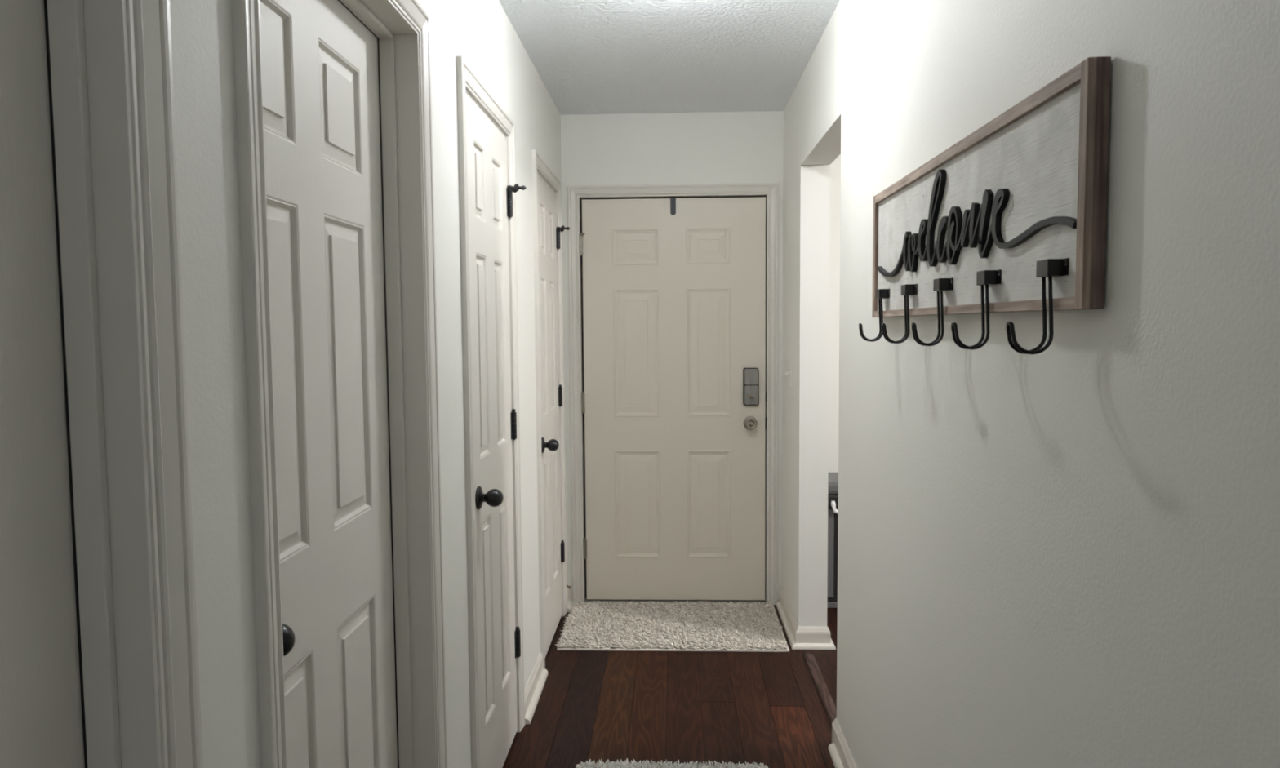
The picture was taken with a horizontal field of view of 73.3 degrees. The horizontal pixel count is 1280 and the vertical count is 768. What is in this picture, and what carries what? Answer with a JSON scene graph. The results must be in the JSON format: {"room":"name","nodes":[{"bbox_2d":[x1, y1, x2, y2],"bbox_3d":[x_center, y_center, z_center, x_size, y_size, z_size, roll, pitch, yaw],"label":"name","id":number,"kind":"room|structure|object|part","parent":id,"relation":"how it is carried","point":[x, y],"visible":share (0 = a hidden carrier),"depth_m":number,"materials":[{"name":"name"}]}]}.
{"room":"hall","nodes":[
{"label":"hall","id":0,"kind":"room"},
{"bbox_2d":[169,0,567,767],"bbox_3d":[-0.586,0.145,0.691,0.115,2.461,7.311,0,4,2],"label":"wall","id":1,"kind":"structure","parent":0,"point":[480,32],"depth_m":1.11,"materials":[{"name":"white paint"}]},
{"bbox_2d":[0,0,203,767],"bbox_3d":[-0.582,0.326,0.550,0.132,2.119,0.856,0,4,2],"label":"door","id":2,"kind":"structure","parent":1,"relation":"in","point":[100,664],"depth_m":0.88,"materials":[{"name":"white paint"}]},
{"bbox_3d":[-0.525,0.326,0.548,0.018,2.119,0.856,0,4,2],"label":"casing","id":3,"kind":"part","parent":2,"relation":"part of","materials":[{"name":"white paint"}]},
{"bbox_2d":[231,0,447,767],"bbox_3d":[-0.541,0.261,1.563,0.132,2.112,0.851,0,4,2],"label":"door","id":4,"kind":"structure","parent":1,"relation":"in","point":[333,98],"depth_m":1.65,"materials":[{"name":"white paint"}]},
{"bbox_3d":[-0.547,0.379,1.269,0.072,0.067,0.067,0,4,2],"label":"knob","id":5,"kind":"part","parent":4,"relation":"part of","materials":[{"name":"black metal"}]},
{"bbox_2d":[456,56,526,767],"bbox_3d":[-0.471,0.188,2.639,0.187,2.112,0.724,0,4,2],"label":"door","id":6,"kind":"structure","parent":1,"relation":"in","point":[487,188],"depth_m":2.60,"materials":[{"name":"white paint"}]},
{"bbox_3d":[-0.421,0.321,2.425,0.072,0.067,0.067,0,4,2],"label":"knob","id":7,"kind":"part","parent":6,"relation":"part of","materials":[{"name":"black metal"}]},
{"bbox_2d":[524,586,573,724],"bbox_3d":[-0.502,1.328,0.768,0.033,0.090,7.311,0,4,2],"label":"baseboard","id":8,"kind":"structure","parent":1,"relation":"attached to","point":[534,687],"depth_m":3.30,"materials":[{"name":"white paint"}]},
{"bbox_2d":[532,150,569,669],"bbox_3d":[-0.423,0.107,3.827,0.187,2.112,0.748,0,4,2],"label":"door","id":9,"kind":"structure","parent":1,"relation":"in","point":[548,228],"depth_m":3.81,"materials":[{"name":"white paint"}]},
{"bbox_3d":[-0.374,0.256,3.595,0.072,0.067,0.067,0,4,2],"label":"knob","id":10,"kind":"part","parent":9,"relation":"part of","materials":[{"name":"black metal"}]},
{"bbox_2d":[498,0,839,115],"bbox_3d":[1.537,-1.162,0.788,4.380,0.100,8.050,0,4,2],"label":"ceiling","id":11,"kind":"structure","parent":0,"point":[590,56],"depth_m":3.26,"materials":[{"name":"white paint"}]},
{"bbox_2d":[502,604,837,767],"bbox_3d":[1.528,1.393,0.325,4.368,0.012,9.419,0,4,2],"label":"floor","id":12,"kind":"structure","parent":0,"point":[767,708],"depth_m":3.18,"materials":[{"name":"brown wood"}]},
{"bbox_2d":[575,758,768,767],"bbox_3d":[0.087,1.250,2.286,0.630,0.029,0.973,0,4,2],"label":"rug","id":13,"kind":"object","parent":12,"relation":"on","point":[633,764],"visible":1,"depth_m":2.74,"materials":[{"name":"beige fabric"}]},
{"bbox_2d":[555,600,789,652],"bbox_3d":[0.146,1.129,4.051,1.032,0.032,0.637,0,4,2],"label":"rug","id":14,"kind":"object","parent":12,"relation":"on","point":[699,626],"visible":1,"depth_m":3.99,"materials":[{"name":"beige fabric"}]},
{"bbox_2d":[804,653,836,727],"bbox_3d":[0.707,1.184,3.306,0.042,0.014,0.743,0,4,2],"label":"trim","id":15,"kind":"structure","parent":12,"relation":"on","point":[826,700],"depth_m":3.33,"materials":[{"name":"brown wood"}]},
{"bbox_2d":[826,472,838,608],"bbox_3d":[1.012,0.794,4.410,0.272,0.640,0.314,0,4,2],"label":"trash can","id":16,"kind":"object","parent":12,"relation":"on","point":[833,482],"visible":0.25,"depth_m":4.29,"materials":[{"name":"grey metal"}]},
{"bbox_3d":[0.979,1.105,4.299,0.200,0.026,0.012,0,4,2],"label":"kick plate","id":17,"kind":"part","parent":16,"relation":"part of","materials":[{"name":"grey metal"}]},
{"bbox_3d":[1.010,0.506,4.399,0.272,0.064,0.298,0,4,2],"label":"lid","id":18,"kind":"part","parent":16,"relation":"part of","materials":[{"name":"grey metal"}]},
{"bbox_3d":[1.058,0.845,4.425,0.170,0.475,0.268,0,4,2],"label":"panel","id":19,"kind":"part","parent":16,"relation":"part of","materials":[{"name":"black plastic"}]},
{"bbox_2d":[560,111,783,601],"bbox_3d":[0.110,-0.110,4.383,1.211,2.461,0.140,0,4,2],"label":"wall","id":20,"kind":"structure","parent":0,"point":[718,147],"depth_m":4.24,"materials":[{"name":"white paint"}]},
{"bbox_2d":[567,182,778,604],"bbox_3d":[0.171,0.066,4.359,1.042,2.112,0.206,0,4,2],"label":"door","id":21,"kind":"structure","parent":20,"relation":"in","point":[673,320],"depth_m":4.32,"materials":[{"name":"white paint"}]},
{"bbox_2d":[670,197,675,215],"bbox_3d":[0.165,-0.880,4.279,0.027,0.086,0.050,0,4,2],"label":"strap","id":22,"kind":"object","parent":21,"relation":"attached to","point":[673,200],"visible":1,"depth_m":4.25,"materials":[{"name":"grey metal"}]},
{"bbox_3d":[0.553,0.199,4.283,0.070,0.070,0.066,0,4,2],"label":"knob","id":23,"kind":"part","parent":21,"relation":"part of","materials":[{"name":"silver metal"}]},
{"bbox_3d":[0.554,0.055,4.284,0.067,0.096,0.008,0,4,2],"label":"lock plate","id":24,"kind":"part","parent":21,"relation":"part of","materials":[{"name":"silver metal"}]},
{"bbox_3d":[0.632,0.132,4.319,0.006,0.190,0.039,0,4,2],"label":"strike plate","id":25,"kind":"part","parent":21,"relation":"part of","materials":[{"name":"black metal"}]},
{"bbox_2d":[828,154,840,472],"bbox_3d":[2.377,-0.157,4.810,3.035,2.461,0.100,0,4,2],"label":"wall","id":26,"kind":"structure","parent":0,"point":[835,166],"depth_m":4.80,"materials":[{"name":"white paint"}]},
{"bbox_2d":[782,0,1279,767],"bbox_3d":[0.640,0.121,0.910,0.125,2.461,7.850,0,4,2],"label":"wall","id":27,"kind":"structure","parent":0,"point":[1066,554],"depth_m":1.21,"materials":[{"name":"white paint"}]},
{"bbox_2d":[785,360,791,386],"bbox_3d":[0.692,-0.052,4.031,0.020,0.116,0.116,0,4,2],"label":"light switch","id":28,"kind":"object","parent":27,"relation":"attached to","point":[788,373],"visible":1,"depth_m":4.02,"materials":[{"name":"white plastic"}]},
{"bbox_2d":[776,586,835,649],"bbox_3d":[0.783,1.077,4.329,0.191,0.090,1.153,0,4,2],"label":"baseboard","id":29,"kind":"structure","parent":27,"relation":"attached to","point":[799,637],"depth_m":3.78,"materials":[{"name":"white paint"}]},
{"bbox_2d":[827,718,857,767],"bbox_3d":[0.600,1.371,-0.004,0.171,0.090,5.855,0,4,2],"label":"baseboard","id":30,"kind":"structure","parent":27,"relation":"attached to","point":[840,753],"depth_m":2.78,"materials":[{"name":"white paint"}]},
{"bbox_3d":[0.524,1.407,-0.021,0.020,0.021,5.810,0,4,2],"label":"shoe molding","id":31,"kind":"part","parent":30,"relation":"part of","materials":[{"name":"white paint"}]},
{"bbox_2d":[858,56,1111,355],"bbox_3d":[0.559,-0.257,1.640,0.086,0.368,1.147,0,4,2],"label":"welcome sign","id":32,"kind":"object","parent":27,"relation":"attached to","point":[1010,217],"visible":1,"depth_m":1.32,"materials":[{"name":"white wood"}]},
{"bbox_3d":[0.611,-0.325,2.198,0.027,0.309,0.022,0,4,2],"label":"frame rail","id":33,"kind":"part","parent":32,"relation":"part of","materials":[{"name":"brown wood"}]},
{"bbox_3d":[0.590,-0.141,1.647,0.026,0.016,1.127,0,4,2],"label":"frame rail","id":34,"kind":"part","parent":32,"relation":"part of","materials":[{"name":"brown wood"}]},
{"bbox_3d":[0.587,-0.430,1.627,0.026,0.020,1.127,0,4,2],"label":"frame rail","id":35,"kind":"part","parent":32,"relation":"part of","materials":[{"name":"brown wood"}]},
{"bbox_3d":[0.558,-0.249,1.076,0.010,0.309,0.021,0,4,2],"label":"frame rail","id":36,"kind":"part","parent":32,"relation":"part of","materials":[{"name":"brown wood"}]},
{"bbox_3d":[0.571,-0.249,1.075,0.018,0.309,0.020,0,4,2],"label":"frame rail","id":37,"kind":"part","parent":32,"relation":"part of","materials":[{"name":"brown wood"}]}
]}

